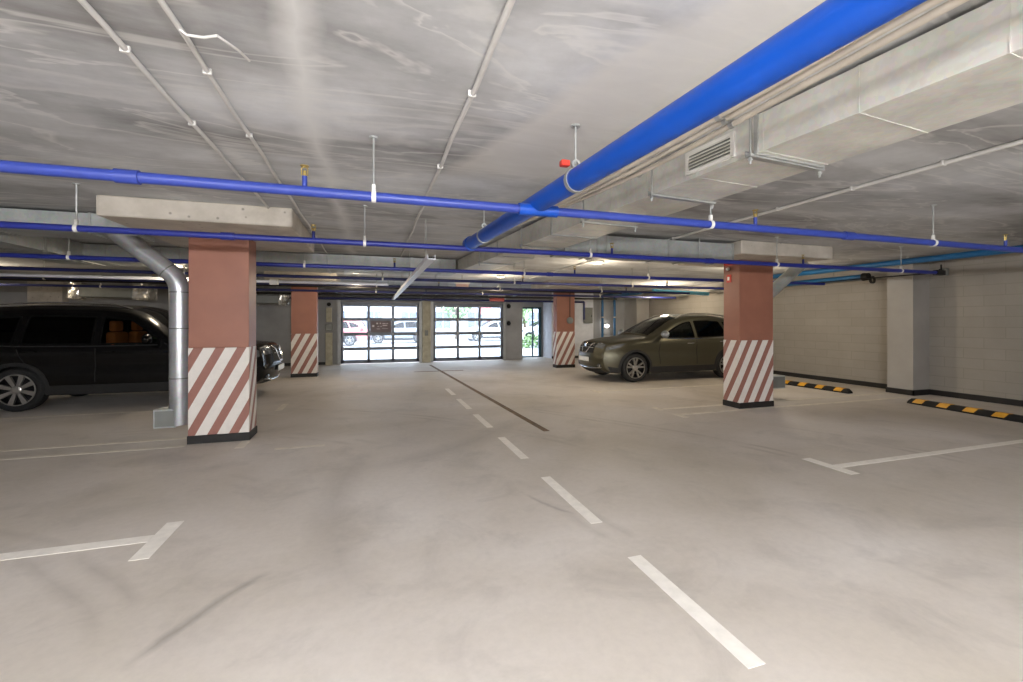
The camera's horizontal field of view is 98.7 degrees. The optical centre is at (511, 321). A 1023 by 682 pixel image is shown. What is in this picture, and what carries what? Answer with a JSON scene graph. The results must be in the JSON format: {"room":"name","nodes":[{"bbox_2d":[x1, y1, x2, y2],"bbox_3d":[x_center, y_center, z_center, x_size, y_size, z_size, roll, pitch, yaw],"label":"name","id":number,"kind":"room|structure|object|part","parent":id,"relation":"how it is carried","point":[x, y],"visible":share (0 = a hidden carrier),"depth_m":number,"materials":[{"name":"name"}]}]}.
{"room":"parking garage","nodes":[
{"label":"parking garage","id":0,"kind":"room"},
{"bbox_2d":[27,281,68,304],"bbox_3d":[-13.654,0.105,12.947,0.800,2.790,0.300,0,0,-18],"label":"wall","id":1,"kind":"structure","parent":0,"point":[34,293],"depth_m":12.82,"materials":[{"name":"concrete"}]},
{"bbox_2d":[0,280,624,364],"bbox_3d":[-5.683,0.105,16.263,23.000,2.790,1.200,0,0,-18],"label":"wall","id":2,"kind":"structure","parent":0,"point":[273,321],"depth_m":15.70,"materials":[{"name":"paint"}]},
{"bbox_2d":[284,356,578,365],"bbox_3d":[-5.785,1.450,15.591,22.400,0.100,0.020,0,0,-18],"label":"baseboard","id":3,"kind":"structure","parent":2,"relation":"attached to","point":[319,363],"depth_m":15.29,"materials":[{"name":"black paint"}]},
{"bbox_2d":[507,304,510,325],"bbox_3d":[-0.108,-0.290,17.339,0.162,0.880,0.120,0,0,-18],"label":"sensor","id":4,"kind":"object","parent":2,"relation":"attached to","point":[508,305],"visible":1,"depth_m":17.31,"materials":[{"name":"black plastic"}]},
{"bbox_2d":[523,307,540,356],"bbox_3d":[0.846,0.430,18.764,0.920,2.140,0.140,0,0,-18],"label":"door","id":5,"kind":"structure","parent":2,"relation":"in","point":[532,308],"depth_m":18.87,"materials":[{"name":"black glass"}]},
{"bbox_3d":[1.046,0.445,18.859,0.240,2.010,0.010,0,0,-18],"label":"pane","id":6,"kind":"part","parent":5,"relation":"part of","materials":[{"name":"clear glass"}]},
{"bbox_2d":[583,308,592,322],"bbox_3d":[3.203,-0.275,18.345,0.360,0.650,0.205,0,0,-18],"label":"box","id":7,"kind":"object","parent":2,"relation":"attached to","point":[588,311],"visible":0.91,"depth_m":18.27,"materials":[{"name":"grey metal"}]},
{"bbox_3d":[3.228,-0.275,18.266,0.300,0.590,0.010,0,0,-18],"label":"door","id":8,"kind":"part","parent":7,"relation":"part of","materials":[{"name":"grey metal"}]},
{"bbox_2d":[344,337,537,359],"bbox_3d":[-11.542,1.610,52.922,130.000,0.180,72.130,0,0,-18],"label":"ground","id":9,"kind":"structure","parent":0,"point":[440,341],"depth_m":23.41,"materials":[{"name":"white"}]},
{"bbox_2d":[344,321,366,345],"bbox_3d":[-11.803,0.651,28.327,4.958,1.738,2.294,0,0,-23],"label":"parked car","id":10,"kind":"object","parent":9,"relation":"on","point":[356,326],"visible":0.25,"depth_m":27.93,"materials":[{"name":"white paint"}]},
{"bbox_2d":[370,321,416,343],"bbox_3d":[-8.132,0.651,31.968,4.958,1.738,2.294,0,0,-12],"label":"parked car","id":11,"kind":"object","parent":9,"relation":"on","point":[399,326],"visible":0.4,"depth_m":31.23,"materials":[{"name":"silver metal"}]},
{"bbox_2d":[344,306,537,336],"bbox_3d":[-20.505,-7.500,44.797,48.200,18.000,10.200,0,0,-18],"label":"apartment building","id":12,"kind":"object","parent":9,"relation":"on","point":[349,311],"visible":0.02,"depth_m":43.75,"materials":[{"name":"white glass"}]},
{"bbox_2d":[441,307,471,338],"bbox_3d":[-4.768,-1.005,38.380,3.177,5.033,3.130,0,0,37],"label":"street tree","id":13,"kind":"object","parent":9,"relation":"on","point":[447,309],"visible":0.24,"depth_m":38.23,"materials":[{"name":"green plant"}]},
{"bbox_2d":[462,321,499,340],"bbox_3d":[-1.661,0.651,35.982,4.958,1.738,2.294,0,0,-29],"label":"parked car","id":14,"kind":"object","parent":9,"relation":"on","point":[488,326],"visible":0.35,"depth_m":34.88,"materials":[{"name":"white paint"}]},
{"bbox_2d":[481,307,490,314],"bbox_3d":[-2.449,-2.000,41.188,1.160,7.000,0.114,0,0,-18],"label":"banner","id":15,"kind":"object","parent":9,"relation":"on","point":[484,311],"visible":0.06,"depth_m":41.16,"materials":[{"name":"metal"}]},
{"bbox_2d":[523,309,533,326],"bbox_3d":[1.147,-0.436,39.150,1.865,3.901,1.787,0,0,-18],"label":"street tree","id":16,"kind":"object","parent":9,"relation":"on","point":[525,322],"visible":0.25,"depth_m":39.08,"materials":[{"name":"green plant"}]},
{"bbox_2d":[523,309,533,316],"bbox_3d":[0.388,-1.234,36.339,3.383,5.488,3.446,0,0,11],"label":"street tree","id":17,"kind":"object","parent":9,"relation":"on","point":[529,310],"visible":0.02,"depth_m":35.96,"materials":[{"name":"green plant"}]},
{"bbox_2d":[523,321,537,341],"bbox_3d":[2.368,0.651,32.919,4.958,1.738,2.294,0,0,-18],"label":"parked car","id":18,"kind":"object","parent":9,"relation":"on","point":[527,330],"visible":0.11,"depth_m":31.72,"materials":[{"name":"white paint"}]},
{"bbox_2d":[523,334,537,347],"bbox_3d":[1.822,1.143,25.957,2.762,0.971,0.915,0,0,-18],"label":"hedge","id":19,"kind":"object","parent":9,"relation":"on","point":[528,336],"visible":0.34,"depth_m":25.65,"materials":[{"name":"green plant"}]},
{"bbox_2d":[0,357,1022,681],"bbox_3d":[-2.241,1.599,5.411,23.400,0.202,24.070,0,0,-18],"label":"floor","id":20,"kind":"structure","parent":0,"point":[527,519],"depth_m":3.06,"materials":[{"name":"concrete"}]},
{"bbox_2d":[0,302,283,411],"bbox_3d":[-7.300,0.573,8.489,5.165,1.854,2.352,0,0,-23],"label":"parked car","id":21,"kind":"object","parent":20,"relation":"on","point":[47,349],"visible":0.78,"depth_m":7.61,"materials":[{"name":"black paint"}]},
{"bbox_3d":[-8.247,0.958,7.311,0.920,0.565,0.117,0,0,-18],"label":"arch trim","id":22,"kind":"part","parent":21,"relation":"part of","materials":[{"name":"black plastic"}]},
{"bbox_3d":[-7.943,-0.286,7.697,2.165,0.138,0.048,0,0,-18],"label":"roof rail","id":23,"kind":"part","parent":21,"relation":"part of","materials":[{"name":"black metal"}]},
{"bbox_3d":[-7.131,0.515,8.208,0.550,1.070,0.480,0,0,-18],"label":"seat","id":24,"kind":"part","parent":21,"relation":"part of","materials":[{"name":"brown leather"}]},
{"bbox_3d":[-7.361,0.515,8.932,0.550,1.070,0.480,0,0,-18],"label":"seat","id":25,"kind":"part","parent":21,"relation":"part of","materials":[{"name":"brown leather"}]},
{"bbox_2d":[141,334,152,343],"bbox_3d":[-6.404,0.300,7.752,0.122,0.187,0.294,0,0,-18],"label":"mirror","id":26,"kind":"object","parent":21,"relation":"attached to","point":[146,338],"depth_m":7.67,"materials":[{"name":"black paint"}]},
{"bbox_2d":[270,344,282,360],"bbox_3d":[-4.960,0.651,9.295,0.170,0.335,0.810,0,0,-18],"label":"grille","id":27,"kind":"object","parent":21,"relation":"attached to","point":[276,354],"depth_m":9.08,"materials":[{"name":"silver metal"}]},
{"bbox_3d":[-4.886,0.945,9.319,0.024,0.110,0.520,0,0,-18],"label":"number plate","id":28,"kind":"part","parent":21,"relation":"part of","materials":[{"name":"white metal"}]},
{"bbox_2d":[96,195,313,444],"bbox_3d":[-3.632,0.105,5.630,1.800,2.790,1.970,0,0,-18],"label":"pillar","id":29,"kind":"structure","parent":20,"relation":"on","point":[222,350],"depth_m":5.45,"materials":[{"name":"red paint"}]},
{"bbox_2d":[264,271,340,377],"bbox_3d":[-5.675,0.105,12.101,1.700,2.790,1.700,0,0,-18],"label":"pillar","id":30,"kind":"structure","parent":20,"relation":"on","point":[304,305],"depth_m":11.94,"materials":[{"name":"red paint"}]},
{"bbox_2d":[422,301,430,362],"bbox_3d":[-3.165,0.350,16.327,0.304,2.300,0.200,0,0,-18],"label":"gate post","id":31,"kind":"object","parent":20,"relation":"on","point":[426,305],"visible":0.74,"depth_m":16.27,"materials":[{"name":"concrete"}]},
{"bbox_2d":[333,289,427,364],"bbox_3d":[-4.389,0.255,14.827,2.920,2.490,2.320,0,0,-18],"label":"gate","id":32,"kind":"object","parent":31,"relation":"attached to","point":[375,326],"visible":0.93,"depth_m":15.87,"materials":[{"name":"metal"}]},
{"bbox_3d":[-6.061,0.350,15.434,0.100,2.300,0.068,0,0,-18],"label":"guide rail","id":33,"kind":"part","parent":32,"relation":"part of","materials":[{"name":"metal"}]},
{"bbox_3d":[-3.373,0.350,16.287,0.100,2.300,0.068,0,0,-18],"label":"guide rail","id":34,"kind":"part","parent":32,"relation":"part of","materials":[{"name":"metal"}]},
{"bbox_2d":[431,293,522,361],"bbox_3d":[-1.300,0.255,15.807,2.920,2.490,2.320,0,0,-18],"label":"gate","id":35,"kind":"object","parent":31,"relation":"attached to","point":[502,319],"visible":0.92,"depth_m":16.87,"materials":[{"name":"metal"}]},
{"bbox_3d":[-2.972,0.350,16.414,0.100,2.300,0.068,0,0,-18],"label":"guide rail","id":36,"kind":"part","parent":35,"relation":"part of","materials":[{"name":"metal"}]},
{"bbox_3d":[-0.284,0.350,17.266,0.100,2.300,0.068,0,0,-18],"label":"guide rail","id":37,"kind":"part","parent":35,"relation":"part of","materials":[{"name":"metal"}]},
{"bbox_2d":[531,280,598,367],"bbox_3d":[1.730,0.105,14.554,1.700,2.790,1.700,0,0,-18],"label":"pillar","id":38,"kind":"structure","parent":20,"relation":"on","point":[563,307],"depth_m":14.40,"materials":[{"name":"red paint"}]},
{"bbox_2d":[567,317,572,323],"bbox_3d":[1.926,-0.508,14.433,0.220,1.133,0.050,0,0,-18],"label":"station","id":39,"kind":"object","parent":38,"relation":"attached to","point":[569,319],"visible":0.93,"depth_m":14.41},
{"bbox_2d":[578,313,723,381],"bbox_3d":[4.216,0.631,12.245,5.005,1.738,2.294,0,0,-23],"label":"parked car","id":40,"kind":"object","parent":20,"relation":"on","point":[666,343],"visible":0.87,"depth_m":11.29,"materials":[{"name":"brown paint"}]},
{"bbox_3d":[1.881,0.945,11.434,0.024,0.110,0.520,0,0,-18],"label":"number plate","id":41,"kind":"part","parent":40,"relation":"part of","materials":[{"name":"white metal"}]},
{"bbox_2d":[580,341,596,352],"bbox_3d":[1.975,0.654,11.464,0.200,0.270,0.800,0,0,-18],"label":"grille","id":42,"kind":"object","parent":40,"relation":"attached to","point":[586,346],"depth_m":11.33,"materials":[{"name":"silver metal"}]},
{"bbox_3d":[3.074,0.969,10.919,0.914,0.568,0.131,0,0,-13],"label":"arch trim","id":43,"kind":"part","parent":40,"relation":"part of","materials":[{"name":"brown metal"}]},
{"bbox_2d":[661,331,668,337],"bbox_3d":[3.825,0.310,10.996,0.122,0.187,0.294,0,0,-18],"label":"mirror","id":44,"kind":"object","parent":40,"relation":"attached to","point":[664,334],"depth_m":10.92,"materials":[{"name":"silver metal"}]},
{"bbox_3d":[5.174,-0.150,11.895,1.820,0.174,0.073,0,0,-18],"label":"roof rail","id":45,"kind":"part","parent":40,"relation":"part of","materials":[{"name":"grey metal"}]},
{"bbox_3d":[5.776,0.969,11.756,0.910,0.568,0.120,0,0,-18],"label":"arch trim","id":46,"kind":"part","parent":40,"relation":"part of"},
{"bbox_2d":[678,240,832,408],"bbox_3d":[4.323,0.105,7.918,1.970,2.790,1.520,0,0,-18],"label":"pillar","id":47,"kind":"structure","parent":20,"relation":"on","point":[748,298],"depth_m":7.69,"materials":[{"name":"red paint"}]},
{"bbox_2d":[726,268,730,282],"bbox_3d":[3.842,-0.834,7.797,0.067,0.268,0.100,0,0,-18],"label":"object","id":48,"kind":"object","parent":47,"relation":"attached to","point":[728,277],"visible":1,"depth_m":7.79,"materials":[{"name":"red plastic"}]},
{"bbox_2d":[785,380,852,393],"bbox_3d":[6.831,1.451,9.967,0.158,0.098,1.631,0,0,-19],"label":"wheel stop","id":49,"kind":"object","parent":20,"relation":"on","point":[787,382],"visible":0.88,"depth_m":9.75,"materials":[{"name":"black rubber"}]},
{"bbox_2d":[907,398,1022,422],"bbox_3d":[7.543,1.451,7.177,0.158,0.098,1.940,0,0,-9],"label":"wheel stop","id":50,"kind":"object","parent":20,"relation":"on","point":[946,406],"visible":1,"depth_m":7.19,"materials":[{"name":"black rubber"}]},
{"bbox_2d":[0,0,1022,290],"bbox_3d":[-2.241,-1.415,5.411,23.400,0.250,24.070,0,0,-18],"label":"ceiling","id":51,"kind":"structure","parent":0,"point":[321,78],"depth_m":2.80,"materials":[{"name":"concrete"}]},
{"bbox_2d":[0,235,82,254],"bbox_3d":[-5.926,-1.130,2.972,0.700,0.320,8.450,0,0,-18],"label":"air duct","id":52,"kind":"object","parent":51,"relation":"hanging from","point":[8,243],"visible":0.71,"depth_m":6.23,"materials":[{"name":"metal"}]},
{"bbox_2d":[0,208,154,241],"bbox_3d":[-5.394,-1.153,5.213,1.730,0.249,0.528,0,0,-18],"label":"air duct","id":53,"kind":"object","parent":51,"relation":"hanging from","point":[6,214],"visible":0.53,"depth_m":5.06,"materials":[{"name":"metal"}]},
{"bbox_2d":[105,234,188,428],"bbox_3d":[-4.463,0.050,5.407,0.863,2.501,0.233,0,0,-18],"label":"duct pipe","id":54,"kind":"object","parent":53,"relation":"attached to","point":[175,415],"visible":0.91,"depth_m":5.40,"materials":[{"name":"silver metal"}]},
{"bbox_2d":[153,406,177,428],"bbox_3d":[-4.274,1.185,5.470,0.240,0.230,0.228,0,0,-18],"label":"outlet","id":55,"kind":"object","parent":54,"relation":"attached to","point":[163,417],"depth_m":5.37,"materials":[{"name":"white plastic"}]},
{"bbox_2d":[66,282,157,300],"bbox_3d":[-11.063,-0.951,12.227,1.835,0.679,0.600,0,0,-18],"label":"fan","id":56,"kind":"object","parent":51,"relation":"hanging from","point":[81,293],"visible":0.93,"depth_m":12.00,"materials":[{"name":"grey metal"}]},
{"bbox_3d":[-11.108,-0.845,12.213,1.170,0.350,0.600,0,0,-18],"label":"casing","id":57,"kind":"part","parent":56,"relation":"part of","materials":[{"name":"grey metal"}]},
{"bbox_2d":[77,0,269,208],"bbox_3d":[-2.077,-1.274,2.908,0.042,0.032,10.800,0,0,-18],"label":"conduit","id":58,"kind":"object","parent":51,"relation":"attached to","point":[123,48],"visible":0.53,"depth_m":2.26,"materials":[{"name":"plastic"}]},
{"bbox_2d":[0,273,387,285],"bbox_3d":[-8.220,-1.060,8.303,11.350,0.460,0.160,0,0,-18],"label":"cable tray","id":59,"kind":"object","parent":51,"relation":"hanging from","point":[1,274],"visible":0.7,"depth_m":8.52,"materials":[{"name":"metal"}]},
{"bbox_2d":[269,279,278,284],"bbox_3d":[-4.973,-0.840,9.193,0.160,0.120,0.103,0,0,-18],"label":"junction box","id":60,"kind":"object","parent":59,"relation":"attached to","point":[271,281],"visible":1,"depth_m":9.15,"materials":[{"name":"white plastic"}]},
{"bbox_3d":[-4.958,-0.840,9.147,0.120,0.090,0.005,0,0,-18],"label":"lid","id":61,"kind":"part","parent":60,"relation":"part of","materials":[{"name":"plastic"}]},
{"bbox_2d":[157,0,327,253],"bbox_3d":[-1.688,-1.257,3.032,0.256,0.066,10.800,0,0,-18],"label":"conduit","id":62,"kind":"object","parent":51,"relation":"attached to","point":[207,71],"visible":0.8,"depth_m":2.20,"materials":[{"name":"plastic"}]},
{"bbox_2d":[36,243,455,277],"bbox_3d":[-4.401,-1.120,8.203,6.670,0.340,0.700,0,0,-18],"label":"air duct","id":63,"kind":"object","parent":51,"relation":"hanging from","point":[88,249],"visible":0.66,"depth_m":8.11,"materials":[{"name":"metal"}]},
{"bbox_2d":[256,294,288,305],"bbox_3d":[-7.371,-0.895,13.398,0.989,0.789,0.600,0,0,-18],"label":"fan","id":64,"kind":"object","parent":51,"relation":"hanging from","point":[280,299],"visible":0.7,"depth_m":13.19,"materials":[{"name":"grey metal"}]},
{"bbox_3d":[-7.394,-0.680,13.391,0.618,0.240,0.600,0,0,-18],"label":"casing","id":65,"kind":"part","parent":64,"relation":"part of","materials":[{"name":"grey metal"}]},
{"bbox_2d":[0,266,621,293],"bbox_3d":[-4.868,-1.081,11.045,17.400,0.418,0.057,0,0,-18],"label":"pipe","id":66,"kind":"object","parent":51,"relation":"hanging from","point":[113,266],"visible":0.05,"depth_m":11.11,"materials":[{"name":"metal"}]},
{"bbox_2d":[0,268,675,298],"bbox_3d":[-4.312,-1.052,12.271,21.200,0.475,0.076,0,0,-18],"label":"pipe","id":67,"kind":"object","parent":51,"relation":"hanging from","point":[1,284],"visible":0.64,"depth_m":12.15,"materials":[{"name":"metal"}]},
{"bbox_2d":[0,261,689,293],"bbox_3d":[-4.214,-1.062,10.308,20.200,0.455,0.076,0,0,-18],"label":"pipe","id":68,"kind":"object","parent":51,"relation":"hanging from","point":[393,286],"visible":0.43,"depth_m":10.99,"materials":[{"name":"metal"}]},
{"bbox_2d":[0,265,723,289],"bbox_3d":[-3.178,-1.062,8.696,21.200,0.455,0.076,0,0,-18],"label":"pipe","id":69,"kind":"object","parent":51,"relation":"hanging from","point":[382,278],"visible":0.8,"depth_m":8.80,"materials":[{"name":"metal"}]},
{"bbox_2d":[0,238,824,284],"bbox_3d":[-2.777,-1.062,6.935,20.900,0.456,0.078,0,0,-18],"label":"pipe","id":70,"kind":"object","parent":51,"relation":"hanging from","point":[68,256],"visible":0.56,"depth_m":7.13,"materials":[{"name":"metal"}]},
{"bbox_2d":[392,220,435,299],"bbox_3d":[-2.356,-1.002,9.560,0.094,0.575,9.550,0,0,-18],"label":"cable tray","id":71,"kind":"object","parent":51,"relation":"hanging from","point":[426,261],"visible":0.88,"depth_m":6.39,"materials":[{"name":"grey metal"}]},
{"bbox_3d":[-1.079,-1.029,5.533,0.094,0.522,0.024,0,0,-18],"label":"hanger rod","id":72,"kind":"part","parent":71,"relation":"part of","materials":[{"name":"metal"}]},
{"bbox_2d":[256,283,616,299],"bbox_3d":[-2.365,-1.059,14.567,13.300,0.462,0.064,0,0,-18],"label":"pipe","id":73,"kind":"object","parent":51,"relation":"hanging from","point":[350,294],"visible":0.61,"depth_m":14.51,"materials":[{"name":"metal"}]},
{"bbox_2d":[289,292,584,319],"bbox_3d":[-2.466,-0.695,16.108,11.440,1.190,0.080,0,0,-18],"label":"pipe","id":74,"kind":"object","parent":51,"relation":"hanging from","point":[341,298],"visible":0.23,"depth_m":16.03,"materials":[{"name":"metal"}]},
{"bbox_3d":[2.948,-0.455,17.826,0.080,0.710,0.078,0,0,-18],"label":"drop leg","id":75,"kind":"part","parent":74,"relation":"part of","materials":[{"name":"black metal"}]},
{"bbox_2d":[400,0,515,256],"bbox_3d":[-0.523,-1.272,3.401,0.046,0.036,10.801,0,0,-18],"label":"conduit","id":76,"kind":"object","parent":51,"relation":"attached to","point":[509,5],"visible":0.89,"depth_m":2.38,"materials":[{"name":"plastic"}]},
{"bbox_2d":[454,279,469,286],"bbox_3d":[-1.358,-1.100,12.053,0.420,0.380,0.080,0,0,-18],"label":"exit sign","id":77,"kind":"object","parent":51,"relation":"hanging from","point":[458,284],"visible":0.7,"depth_m":12.02,"materials":[{"name":"white plastic"}]},
{"bbox_3d":[-1.358,-0.975,12.053,0.340,0.130,0.040,0,0,-18],"label":"sign panel","id":78,"kind":"part","parent":77,"relation":"part of","materials":[{"name":"plastic"}]},
{"bbox_2d":[0,183,936,273],"bbox_3d":[-1.551,-1.062,4.890,19.000,0.456,0.078,0,0,-18],"label":"pipe","id":79,"kind":"object","parent":51,"relation":"hanging from","point":[75,227],"visible":0.98,"depth_m":4.89,"materials":[{"name":"metal"}]},
{"bbox_3d":[-4.058,-1.097,4.095,0.060,0.386,0.057,0,0,-18],"label":"hanger rod","id":80,"kind":"part","parent":79,"relation":"part of","materials":[{"name":"metal"}]},
{"bbox_3d":[-1.627,-1.097,4.866,0.060,0.386,0.057,0,0,-18],"label":"hanger rod","id":81,"kind":"part","parent":79,"relation":"part of","materials":[{"name":"metal"}]},
{"bbox_2d":[933,265,948,275],"bbox_3d":[7.638,-0.925,7.805,0.320,0.190,0.080,0,0,-18],"label":"valve","id":82,"kind":"object","parent":79,"relation":"attached to","point":[944,271],"visible":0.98,"depth_m":7.78,"materials":[{"name":"black metal"}]},
{"bbox_2d":[488,295,504,300],"bbox_3d":[-0.527,-1.020,15.884,0.620,0.540,0.080,0,0,-18],"label":"exit sign","id":83,"kind":"object","parent":51,"relation":"hanging from","point":[491,299],"visible":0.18,"depth_m":15.86,"materials":[{"name":"red plastic"}]},
{"bbox_3d":[-0.527,-0.815,15.884,0.540,0.130,0.040,0,0,-18],"label":"sign panel","id":84,"kind":"part","parent":83,"relation":"part of","materials":[{"name":"red plastic"}]},
{"bbox_2d":[0,135,1022,252],"bbox_3d":[-0.303,-1.060,3.271,20.400,0.459,0.084,0,0,-18],"label":"pipe","id":85,"kind":"object","parent":51,"relation":"hanging from","point":[125,176],"visible":0.94,"depth_m":3.08,"materials":[{"name":"blue metal"}]},
{"bbox_3d":[-0.961,-1.099,3.063,0.060,0.383,0.057,0,0,-18],"label":"hanger rod","id":86,"kind":"part","parent":85,"relation":"part of","materials":[{"name":"metal"}]},
{"bbox_3d":[4.653,-1.099,4.844,0.060,0.383,0.057,0,0,-18],"label":"hanger rod","id":87,"kind":"part","parent":85,"relation":"part of","materials":[{"name":"metal"}]},
{"bbox_2d":[592,260,603,264],"bbox_3d":[1.827,-1.255,9.287,0.260,0.070,0.260,0,0,-18],"label":"round lamp","id":88,"kind":"object","parent":51,"relation":"attached to","point":[597,262],"visible":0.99,"depth_m":9.20,"materials":[{"name":"white plastic"}]},
{"bbox_2d":[601,288,628,336],"bbox_3d":[4.072,-0.045,17.424,0.112,2.490,1.955,0,0,-18],"label":"pipe","id":89,"kind":"object","parent":51,"relation":"hanging from","point":[602,301],"visible":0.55,"depth_m":18.26,"materials":[{"name":"metal"}]},
{"bbox_2d":[613,293,641,335],"bbox_3d":[4.615,-0.045,17.597,0.112,2.490,1.955,0,0,-18],"label":"pipe","id":90,"kind":"object","parent":51,"relation":"hanging from","point":[629,294],"visible":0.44,"depth_m":18.43,"materials":[{"name":"metal"}]},
{"bbox_2d":[550,234,733,265],"bbox_3d":[2.065,-1.120,6.819,2.940,0.340,0.650,0,0,-18],"label":"air duct","id":91,"kind":"object","parent":51,"relation":"hanging from","point":[622,245],"visible":0.63,"depth_m":6.60,"materials":[{"name":"metal"}]},
{"bbox_2d":[652,282,708,295],"bbox_3d":[5.546,-1.085,14.349,2.153,0.410,0.120,0,0,-18],"label":"pipe","id":92,"kind":"object","parent":51,"relation":"hanging from","point":[662,289],"visible":0.82,"depth_m":14.33,"materials":[{"name":"metal"}]},
{"bbox_2d":[462,0,926,251],"bbox_3d":[0.871,-1.059,1.643,0.324,0.462,7.826,0,0,-20],"label":"pipe","id":93,"kind":"object","parent":51,"relation":"hanging from","point":[831,25],"visible":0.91,"depth_m":1.70,"materials":[{"name":"blue metal"}]},
{"bbox_3d":[0.421,-1.162,2.882,0.060,0.256,0.057,0,0,-18],"label":"hanger rod","id":94,"kind":"part","parent":93,"relation":"part of","materials":[{"name":"metal"}]},
{"bbox_2d":[554,13,903,205],"bbox_3d":[1.202,-1.166,1.811,0.374,0.248,7.923,0,0,-22],"label":"conduit","id":95,"kind":"object","parent":51,"relation":"attached to","point":[719,117],"visible":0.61,"depth_m":2.48,"materials":[{"name":"metal"}]},
{"bbox_2d":[455,0,1022,274],"bbox_3d":[1.270,-1.130,4.023,0.690,0.320,12.094,0,0,-22],"label":"air duct","id":96,"kind":"object","parent":51,"relation":"hanging from","point":[969,66],"visible":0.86,"depth_m":2.39,"materials":[{"name":"metal"}]},
{"bbox_3d":[1.355,-1.147,3.015,0.016,0.164,0.418,0,0,-22],"label":"grille frame","id":97,"kind":"part","parent":96,"relation":"part of","materials":[{"name":"white plastic"}]},
{"bbox_2d":[534,0,943,216],"bbox_3d":[1.239,-1.157,1.823,0.388,0.266,7.924,0,0,-22],"label":"conduit","id":98,"kind":"object","parent":51,"relation":"attached to","point":[928,4],"visible":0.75,"depth_m":1.99,"materials":[{"name":"metal"}]},
{"bbox_2d":[512,0,968,228],"bbox_3d":[1.279,-1.146,1.837,0.402,0.288,7.926,0,0,-22],"label":"conduit","id":99,"kind":"object","parent":51,"relation":"hanging from","point":[949,5],"visible":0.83,"depth_m":1.97,"materials":[{"name":"metal"}]},
{"bbox_2d":[529,138,1022,278],"bbox_3d":[2.483,-1.269,6.558,0.052,0.042,13.001,0,0,-18],"label":"conduit","id":100,"kind":"object","parent":51,"relation":"attached to","point":[1020,141],"visible":0.8,"depth_m":3.96,"materials":[{"name":"plastic"}]},
{"bbox_2d":[773,262,807,388],"bbox_3d":[5.383,0.006,8.743,1.279,2.588,0.268,0,0,-18],"label":"air duct","id":101,"kind":"object","parent":51,"relation":"in","point":[791,273],"visible":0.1,"depth_m":8.65,"materials":[{"name":"silver metal"}]},
{"bbox_2d":[773,374,784,388],"bbox_3d":[5.150,1.175,8.669,0.380,0.250,0.268,0,0,-18],"label":"outlet","id":102,"kind":"object","parent":101,"relation":"attached to","point":[778,380],"depth_m":8.55,"materials":[{"name":"grey plastic"}]},
{"bbox_2d":[787,272,875,285],"bbox_3d":[7.354,-1.066,11.213,0.170,0.449,3.470,0,0,-18],"label":"pipe","id":103,"kind":"object","parent":51,"relation":"hanging from","point":[863,276],"visible":0.66,"depth_m":10.14,"materials":[{"name":"black metal"}]},
{"bbox_2d":[819,269,940,282],"bbox_3d":[7.795,-0.945,9.386,0.618,0.058,3.178,0,0,-4],"label":"cable","id":104,"kind":"object","parent":103,"relation":"attached to","point":[939,269],"visible":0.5,"depth_m":9.36,"materials":[{"name":"rubber"}]},
{"bbox_2d":[773,245,1022,278],"bbox_3d":[7.813,-1.216,8.773,0.116,0.148,6.800,0,0,-18],"label":"pipe","id":105,"kind":"object","parent":51,"relation":"hanging from","point":[976,253],"visible":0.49,"depth_m":8.49,"materials":[{"name":"metal"}]},
{"bbox_2d":[543,302,548,357],"bbox_3d":[1.556,0.105,18.575,0.200,2.790,0.730,0,0,-18],"label":"wall","id":106,"kind":"structure","parent":0,"point":[545,304],"depth_m":18.50,"materials":[{"name":"paint"}]},
{"bbox_2d":[625,293,648,329],"bbox_3d":[5.313,0.105,18.639,0.600,2.790,0.920,0,0,-18],"label":"wall","id":107,"kind":"structure","parent":0,"point":[636,309],"depth_m":18.27,"materials":[{"name":"grey paint"}]},
{"bbox_2d":[649,253,1022,399],"bbox_3d":[8.945,0.105,8.513,0.200,2.790,22.820,0,0,-18],"label":"wall","id":108,"kind":"structure","parent":0,"point":[835,330],"depth_m":9.06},
{"bbox_2d":[643,267,886,298],"bbox_3d":[6.992,-1.130,13.874,0.280,0.320,9.180,0,0,-18],"label":"trim","id":109,"kind":"structure","parent":108,"relation":"attached to","point":[851,272],"depth_m":11.55,"materials":[{"name":"grey paint"}]},
{"bbox_2d":[773,370,1022,406],"bbox_3d":[8.771,1.445,7.870,0.520,0.110,21.700,0,0,-18],"label":"baseboard","id":110,"kind":"structure","parent":108,"relation":"attached to","point":[1014,402],"depth_m":9.04,"materials":[{"name":"black paint"}]},
{"bbox_2d":[887,262,928,389],"bbox_3d":[8.346,0.105,9.241,0.500,2.790,0.470,0,0,-18],"label":"column","id":111,"kind":"structure","parent":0,"point":[907,296],"depth_m":9.07,"materials":[{"name":"grey paint"}]}
]}

